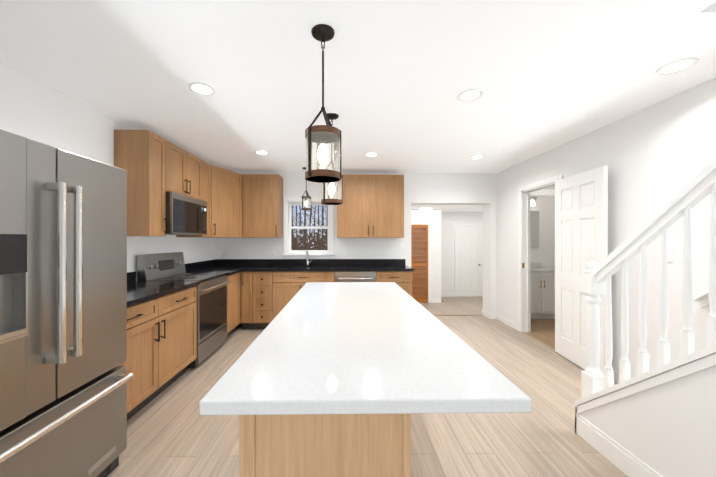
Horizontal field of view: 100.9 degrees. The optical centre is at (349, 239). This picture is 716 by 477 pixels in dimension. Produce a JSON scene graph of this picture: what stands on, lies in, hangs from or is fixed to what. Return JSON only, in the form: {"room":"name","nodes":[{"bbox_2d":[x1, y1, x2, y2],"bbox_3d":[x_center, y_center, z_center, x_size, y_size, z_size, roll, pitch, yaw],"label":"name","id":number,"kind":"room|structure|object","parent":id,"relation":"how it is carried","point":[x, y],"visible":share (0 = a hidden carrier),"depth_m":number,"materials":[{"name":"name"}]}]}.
{"room":"kitchen","nodes":[
{"label":"kitchen","id":0,"kind":"room"},
{"bbox_2d":[0,61,214,280],"bbox_3d":[-2.241,0.108,1.613,0.120,2.460,7.180,0,0,-1],"label":"wall","id":1,"kind":"structure","parent":0,"point":[32,108],"depth_m":2.31,"materials":[{"name":"paint"}]},
{"bbox_2d":[114,130,169,235],"bbox_3d":[-2.033,-0.530,2.914,0.327,0.993,0.316,0,0,-1],"label":"upper cabinet","id":2,"kind":"object","parent":1,"relation":"attached to","point":[157,168],"depth_m":2.76,"materials":[{"name":"brown wood"}]},
{"bbox_2d":[127,259,215,282],"bbox_3d":[-2.194,0.374,3.350,0.020,0.099,3.142,0,0,-1],"label":"backsplash","id":3,"kind":"structure","parent":1,"relation":"attached to","point":[131,276],"depth_m":4.11,"materials":[{"name":"black stone"}]},
{"bbox_2d":[170,142,189,196],"bbox_3d":[-2.038,-0.761,3.234,0.327,0.531,0.439,0,0,-1],"label":"upper cabinet","id":4,"kind":"object","parent":1,"relation":"attached to","point":[179,158],"depth_m":3.28,"materials":[{"name":"brown wood"}]},
{"bbox_2d":[166,192,206,234],"bbox_3d":[-1.984,-0.276,3.397,0.440,0.430,0.754,0,0,-1],"label":"microwave","id":5,"kind":"object","parent":4,"relation":"attached to","point":[186,215],"visible":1,"depth_m":3.27,"materials":[{"name":"grey metal"}]},
{"bbox_2d":[176,160,209,237],"bbox_3d":[-2.037,-0.529,3.912,0.349,0.993,0.382,0,0,-1],"label":"upper cabinet","id":6,"kind":"object","parent":1,"relation":"attached to","point":[205,166],"depth_m":3.92,"materials":[{"name":"brown wood"}]},
{"bbox_2d":[190,153,201,199],"bbox_3d":[-2.043,-0.760,3.559,0.327,0.531,0.439,0,0,-1],"label":"upper cabinet","id":7,"kind":"object","parent":1,"relation":"attached to","point":[195,163],"depth_m":3.63,"materials":[{"name":"brown wood"}]},
{"bbox_2d":[210,165,241,237],"bbox_3d":[-1.942,-0.529,4.458,0.555,0.993,0.936,0,0,-1],"label":"upper cabinet","id":8,"kind":"object","parent":1,"relation":"attached to","point":[225,185],"depth_m":4.29,"materials":[{"name":"brown wood"}]},
{"bbox_2d":[215,173,495,312],"bbox_3d":[0.069,0.111,5.097,4.840,2.460,0.280,0,0,-1],"label":"wall","id":9,"kind":"structure","parent":0,"point":[449,188],"depth_m":4.97,"materials":[{"name":"paint"}]},
{"bbox_2d":[242,174,282,237],"bbox_3d":[-1.402,-0.529,4.743,0.608,0.993,0.381,0,0,-1],"label":"upper cabinet","id":10,"kind":"object","parent":9,"relation":"attached to","point":[262,194],"depth_m":4.61,"materials":[{"name":"brown wood"}]},
{"bbox_2d":[283,198,333,257],"bbox_3d":[-0.675,-0.195,4.994,0.860,1.010,0.185,0,0,-1],"label":"window","id":11,"kind":"structure","parent":9,"relation":"in","point":[288,203],"depth_m":4.94,"materials":[{"name":"white wood"}]},
{"bbox_2d":[216,259,403,266],"bbox_3d":[-0.630,0.375,4.933,3.152,0.099,0.020,0,0,-1],"label":"backsplash","id":12,"kind":"structure","parent":9,"relation":"attached to","point":[219,262],"depth_m":4.92,"materials":[{"name":"black stone"}]},
{"bbox_2d":[337,174,373,237],"bbox_3d":[0.101,-0.529,4.791,0.585,0.993,0.328,0,0,-1],"label":"upper cabinet","id":13,"kind":"object","parent":9,"relation":"attached to","point":[355,217],"depth_m":4.63,"materials":[{"name":"brown wood"}]},
{"bbox_2d":[374,175,403,237],"bbox_3d":[0.572,-0.529,4.798,0.585,0.993,0.328,0,0,-1],"label":"upper cabinet","id":14,"kind":"object","parent":9,"relation":"attached to","point":[388,189],"depth_m":4.64,"materials":[{"name":"brown wood"}]},
{"bbox_2d":[434,314,481,315],"bbox_3d":[1.713,1.337,5.234,1.336,0.006,0.048,0,0,-1],"label":"trim","id":15,"kind":"structure","parent":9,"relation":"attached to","point":[457,315],"depth_m":5.21,"materials":[{"name":"beige wood"}]},
{"bbox_2d":[482,309,491,318],"bbox_3d":[2.380,1.290,5.123,0.017,0.100,0.293,0,0,-1],"label":"baseboard","id":16,"kind":"structure","parent":9,"relation":"attached to","point":[489,315],"depth_m":5.08,"materials":[{"name":"white wood"}]},
{"bbox_2d":[0,0,715,172],"bbox_3d":[0.178,-1.172,1.649,4.960,0.100,7.180,0,0,-1],"label":"ceiling","id":17,"kind":"structure","parent":0,"point":[400,76],"depth_m":1.95,"materials":[{"name":"paint"}]},
{"bbox_2d":[187,82,215,95],"bbox_3d":[-1.093,-1.118,2.196,0.189,0.005,0.189,0,0,-37],"label":"recessed light","id":18,"kind":"object","parent":17,"relation":"in","point":[196,87],"depth_m":2.18,"materials":[{"name":"white plastic"}]},
{"bbox_2d":[255,150,269,154],"bbox_3d":[-1.119,-1.117,3.800,0.189,0.005,0.189,0,0,-40],"label":"recessed light","id":19,"kind":"object","parent":17,"relation":"in","point":[260,152],"depth_m":3.78,"materials":[{"name":"white plastic"}]},
{"bbox_2d":[302,167,310,209],"bbox_3d":[-0.668,-0.792,4.617,0.151,0.654,0.148,0,0,-1],"label":"light","id":20,"kind":"object","parent":17,"relation":"hanging from","point":[308,197],"visible":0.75,"depth_m":4.60,"materials":[{"name":"brown metal"}]},
{"bbox_2d":[305,24,340,182],"bbox_3d":[-0.140,-0.723,1.597,0.199,0.795,0.193,0,0,-1],"label":"pendant light","id":21,"kind":"object","parent":17,"relation":"hanging from","point":[328,132],"visible":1,"depth_m":1.57,"materials":[{"name":"brown metal"}]},
{"bbox_2d":[321,113,342,204],"bbox_3d":[-0.156,-0.723,2.674,0.199,0.795,0.193,0,0,-1],"label":"pendant light","id":22,"kind":"object","parent":17,"relation":"hanging from","point":[331,186],"visible":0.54,"depth_m":2.65,"materials":[{"name":"brown metal"}]},
{"bbox_2d":[364,153,378,156],"bbox_3d":[0.295,-1.117,3.890,0.189,0.005,0.189,0,0,-7],"label":"recessed light","id":23,"kind":"object","parent":17,"relation":"in","point":[367,154],"depth_m":3.87,"materials":[{"name":"white plastic"}]},
{"bbox_2d":[457,89,482,101],"bbox_3d":[0.940,-1.118,2.293,0.189,0.005,0.189,0,0,-10],"label":"recessed light","id":24,"kind":"object","parent":17,"relation":"in","point":[474,94],"depth_m":2.29,"materials":[{"name":"white plastic"}]},
{"bbox_2d":[469,155,483,158],"bbox_3d":[1.733,-1.117,4.005,0.189,0.005,0.189,0,0,-7],"label":"recessed light","id":25,"kind":"object","parent":17,"relation":"in","point":[476,156],"depth_m":4.01,"materials":[{"name":"white plastic"}]},
{"bbox_2d":[656,57,698,74],"bbox_3d":[2.120,-1.118,1.910,0.189,0.005,0.189,0,0,-7],"label":"recessed light","id":26,"kind":"object","parent":17,"relation":"in","point":[682,64],"depth_m":1.91,"materials":[{"name":"white plastic"}]},
{"bbox_2d":[107,315,627,476],"bbox_3d":[1.167,1.488,1.771,6.940,0.300,7.400,0,0,-1],"label":"floor","id":27,"kind":"structure","parent":0,"point":[172,431],"depth_m":2.09,"materials":[{"name":"brown wood"}]},
{"bbox_2d":[0,129,133,476],"bbox_3d":[-1.704,0.460,1.316,0.906,1.757,0.910,0,0,-1],"label":"fridge","id":28,"kind":"object","parent":27,"relation":"on","point":[65,377],"visible":1,"depth_m":1.33,"materials":[{"name":"grey metal"}]},
{"bbox_2d":[120,295,163,420],"bbox_3d":[-1.867,0.901,2.123,0.638,0.875,0.669,0,0,-1],"label":"base cabinet","id":29,"kind":"object","parent":27,"relation":"on","point":[162,334],"depth_m":2.26,"materials":[{"name":"brown wood"}]},
{"bbox_2d":[127,281,199,306],"bbox_3d":[-1.855,0.442,2.405,0.670,0.038,1.243,0,0,-1],"label":"countertop","id":30,"kind":"structure","parent":29,"relation":"on","point":[140,291],"depth_m":2.56,"materials":[{"name":"black stone"}]},
{"bbox_2d":[164,287,196,389],"bbox_3d":[-1.875,0.901,2.683,0.638,0.875,0.684,0,0,-1],"label":"base cabinet","id":31,"kind":"object","parent":27,"relation":"on","point":[180,309],"depth_m":2.73,"materials":[{"name":"brown wood"}]},
{"bbox_2d":[137,252,230,368],"bbox_3d":[-1.834,0.750,3.409,0.686,1.180,0.756,0,0,-1],"label":"range","id":32,"kind":"object","parent":27,"relation":"on","point":[211,301],"visible":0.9,"depth_m":3.30,"materials":[{"name":"grey metal"}]},
{"bbox_2d":[226,275,235,336],"bbox_3d":[-1.893,0.902,3.914,0.638,0.875,0.247,0,0,-1],"label":"base cabinet","id":33,"kind":"object","parent":27,"relation":"on","point":[231,286],"depth_m":3.96,"materials":[{"name":"brown wood"}]},
{"bbox_2d":[186,267,243,274],"bbox_3d":[-1.879,0.443,4.039,0.670,0.038,0.498,0,0,-1],"label":"countertop","id":34,"kind":"structure","parent":33,"relation":"on","point":[229,270],"depth_m":4.07,"materials":[{"name":"black stone"}]},
{"bbox_2d":[244,271,251,328],"bbox_3d":[-1.509,0.902,4.624,0.187,0.875,0.612,0,0,-1],"label":"base cabinet","id":35,"kind":"object","parent":27,"relation":"on","point":[247,274],"depth_m":4.33,"materials":[{"name":"brown wood"}]},
{"bbox_2d":[252,271,275,328],"bbox_3d":[-1.264,0.902,4.628,0.391,0.875,0.612,0,0,-1],"label":"base cabinet","id":36,"kind":"object","parent":27,"relation":"on","point":[263,282],"depth_m":4.33,"materials":[{"name":"brown wood"}]},
{"bbox_2d":[244,263,413,270],"bbox_3d":[-0.636,0.444,4.625,3.172,0.038,0.637,0,0,-1],"label":"countertop","id":37,"kind":"structure","parent":36,"relation":"on","point":[287,266],"depth_m":4.51,"materials":[{"name":"black stone"}]},
{"bbox_2d":[306,250,311,265],"bbox_3d":[-0.655,0.293,4.812,0.106,0.263,0.169,0,0,-1],"label":"faucet","id":38,"kind":"object","parent":37,"relation":"on","point":[308,262],"visible":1,"depth_m":4.86,"materials":[{"name":"silver metal"}]},
{"bbox_2d":[276,271,334,315],"bbox_3d":[-0.673,0.902,4.636,0.907,0.875,0.612,0,0,-1],"label":"base cabinet","id":39,"kind":"object","parent":27,"relation":"on","point":[288,283],"depth_m":4.34,"materials":[{"name":"brown wood"}]},
{"bbox_2d":[239,418,410,476],"bbox_3d":[-0.101,0.901,2.002,0.635,0.876,1.822,0,0,-1],"label":"kitchen island","id":40,"kind":"object","parent":27,"relation":"on","point":[268,447],"depth_m":1.10,"materials":[{"name":"brown wood"}]},
{"bbox_2d":[199,282,531,417],"bbox_3d":[0.032,0.443,1.863,0.883,0.040,2.166,0,0,-1],"label":"island countertop","id":41,"kind":"structure","parent":40,"relation":"on","point":[337,349],"depth_m":0.99,"materials":[{"name":"white stone"}]},
{"bbox_2d":[335,271,375,281],"bbox_3d":[0.088,0.904,4.619,0.610,0.872,0.655,0,0,-1],"label":"dishwasher","id":42,"kind":"object","parent":27,"relation":"on","point":[355,276],"visible":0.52,"depth_m":4.34,"materials":[{"name":"grey metal"}]},
{"bbox_2d":[376,271,410,295],"bbox_3d":[0.656,0.902,4.656,0.520,0.875,0.612,0,0,-1],"label":"base cabinet","id":43,"kind":"object","parent":27,"relation":"on","point":[402,279],"depth_m":4.35,"materials":[{"name":"brown wood"}]},
{"bbox_2d":[531,263,554,318],"bbox_3d":[3.213,0.868,5.158,0.634,0.945,0.524,0,0,-1],"label":"bathroom vanity","id":44,"kind":"object","parent":27,"relation":"on","point":[542,293],"visible":0.6,"depth_m":4.94,"materials":[{"name":"white wood"}]},
{"bbox_2d":[574,157,715,476],"bbox_3d":[2.062,0.117,1.005,0.965,2.441,2.220,0,0,-1],"label":"staircase","id":45,"kind":"structure","parent":27,"relation":"on","point":[659,420],"depth_m":1.55,"materials":[{"name":"paint"}]},
{"bbox_2d":[411,209,441,298],"bbox_3d":[1.536,0.422,7.727,1.730,2.440,0.100,0,0,-1],"label":"wall","id":46,"kind":"structure","parent":0,"point":[441,249],"depth_m":7.69,"materials":[{"name":"paint"}]},
{"bbox_2d":[411,222,430,302],"bbox_3d":[1.587,0.592,7.661,1.070,2.099,0.033,0,0,-1],"label":"louvered closet door","id":47,"kind":"structure","parent":46,"relation":"in","point":[421,296],"depth_m":7.66,"materials":[{"name":"brown wood"}]},
{"bbox_2d":[431,299,440,302],"bbox_3d":[2.263,1.592,7.681,0.278,0.100,0.012,0,0,-1],"label":"baseboard","id":48,"kind":"structure","parent":46,"relation":"attached to","point":[432,300],"depth_m":7.68,"materials":[{"name":"white wood"}]},
{"bbox_2d":[420,297,482,314],"bbox_3d":[2.612,1.667,6.982,4.100,0.050,3.420,0,0,-1],"label":"floor","id":49,"kind":"structure","parent":0,"point":[459,305],"depth_m":7.25,"materials":[{"name":"brown wood"}]},
{"bbox_2d":[442,212,481,292],"bbox_3d":[3.410,0.423,8.545,2.240,2.440,0.100,0,0,-1],"label":"wall","id":50,"kind":"structure","parent":0,"point":[448,218],"depth_m":8.49,"materials":[{"name":"paint"}]},
{"bbox_2d":[441,224,482,296],"bbox_3d":[3.126,0.592,8.481,1.470,2.100,0.018,0,0,-1],"label":"door frame","id":51,"kind":"structure","parent":50,"relation":"attached to","point":[452,294],"depth_m":8.47,"materials":[{"name":"white wood"}]},
{"bbox_2d":[455,226,480,296],"bbox_3d":[3.411,0.621,8.444,0.760,2.018,0.094,0,0,-1],"label":"hall door","id":52,"kind":"structure","parent":50,"relation":"in","point":[467,261],"depth_m":8.46,"materials":[{"name":"white wood"}]},
{"bbox_2d":[411,189,554,211],"bbox_3d":[2.612,-0.848,6.984,4.100,0.100,3.420,0,0,-1],"label":"ceiling","id":53,"kind":"structure","parent":0,"point":[479,208],"depth_m":7.11,"materials":[{"name":"paint"}]},
{"bbox_2d":[419,207,432,210],"bbox_3d":[1.907,-0.748,7.324,0.340,0.099,0.340,0,0,-1],"label":"light","id":54,"kind":"object","parent":53,"relation":"attached to","point":[425,208],"visible":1,"depth_m":7.21,"materials":[{"name":"silver metal"}]},
{"bbox_2d":[531,186,554,268],"bbox_3d":[3.579,0.111,5.467,1.950,2.460,0.080,0,0,-1],"label":"wall","id":55,"kind":"structure","parent":0,"point":[544,253],"depth_m":5.42,"materials":[{"name":"paint"}]},
{"bbox_2d":[531,196,536,205],"bbox_3d":[3.211,-0.699,5.353,0.460,0.180,0.137,0,0,-1],"label":"sconce","id":56,"kind":"object","parent":55,"relation":"attached to","point":[533,201],"visible":0.4,"depth_m":5.31,"materials":[{"name":"white glass"}]},
{"bbox_2d":[531,210,539,246],"bbox_3d":[3.210,-0.204,5.392,0.530,0.660,0.057,0,0,-1],"label":"mirror","id":57,"kind":"object","parent":55,"relation":"attached to","point":[535,228],"visible":0.42,"depth_m":5.37,"materials":[{"name":"white mirror"}]},
{"bbox_2d":[496,77,715,377],"bbox_3d":[2.596,-0.541,1.843,0.120,3.760,7.300,0,0,-1],"label":"wall","id":58,"kind":"structure","parent":0,"point":[654,158],"depth_m":2.54,"materials":[{"name":"paint"}]},
{"bbox_2d":[493,313,517,329],"bbox_3d":[2.475,1.290,4.668,0.039,0.100,0.645,0,0,-1],"label":"baseboard","id":59,"kind":"structure","parent":58,"relation":"attached to","point":[509,322],"depth_m":4.66,"materials":[{"name":"white wood"}]},
{"bbox_2d":[518,175,562,332],"bbox_3d":[2.559,0.288,3.902,0.137,2.101,0.884,0,0,-1],"label":"door frame","id":60,"kind":"structure","parent":58,"relation":"attached to","point":[524,214],"depth_m":4.27,"materials":[{"name":"white wood"}]},
{"bbox_2d":[555,166,607,374],"bbox_3d":[2.404,0.318,3.138,0.173,2.018,0.764,0,0,-1],"label":"bathroom door","id":61,"kind":"structure","parent":58,"relation":"in","point":[581,220],"depth_m":3.12,"materials":[{"name":"white wood"}]},
{"bbox_2d":[614,370,618,382],"bbox_3d":[2.515,1.289,2.774,0.012,0.100,1.365,0,0,-1],"label":"baseboard","id":62,"kind":"structure","parent":58,"relation":"attached to","point":[616,374],"depth_m":2.77,"materials":[{"name":"white wood"}]},
{"bbox_2d":[667,247,672,261],"bbox_3d":[2.521,0.119,2.338,0.013,0.116,0.072,0,0,-1],"label":"outlet","id":63,"kind":"object","parent":58,"relation":"attached to","point":[669,254],"depth_m":2.32,"materials":[{"name":"white plastic"}]},
{"label":"outside","id":64,"kind":"structure","parent":0,"visible":0},
{"bbox_2d":[291,205,327,249],"bbox_3d":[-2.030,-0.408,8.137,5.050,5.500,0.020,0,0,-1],"label":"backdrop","id":65,"kind":"structure","parent":64,"point":[310,239],"depth_m":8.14,"materials":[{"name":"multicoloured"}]}
]}

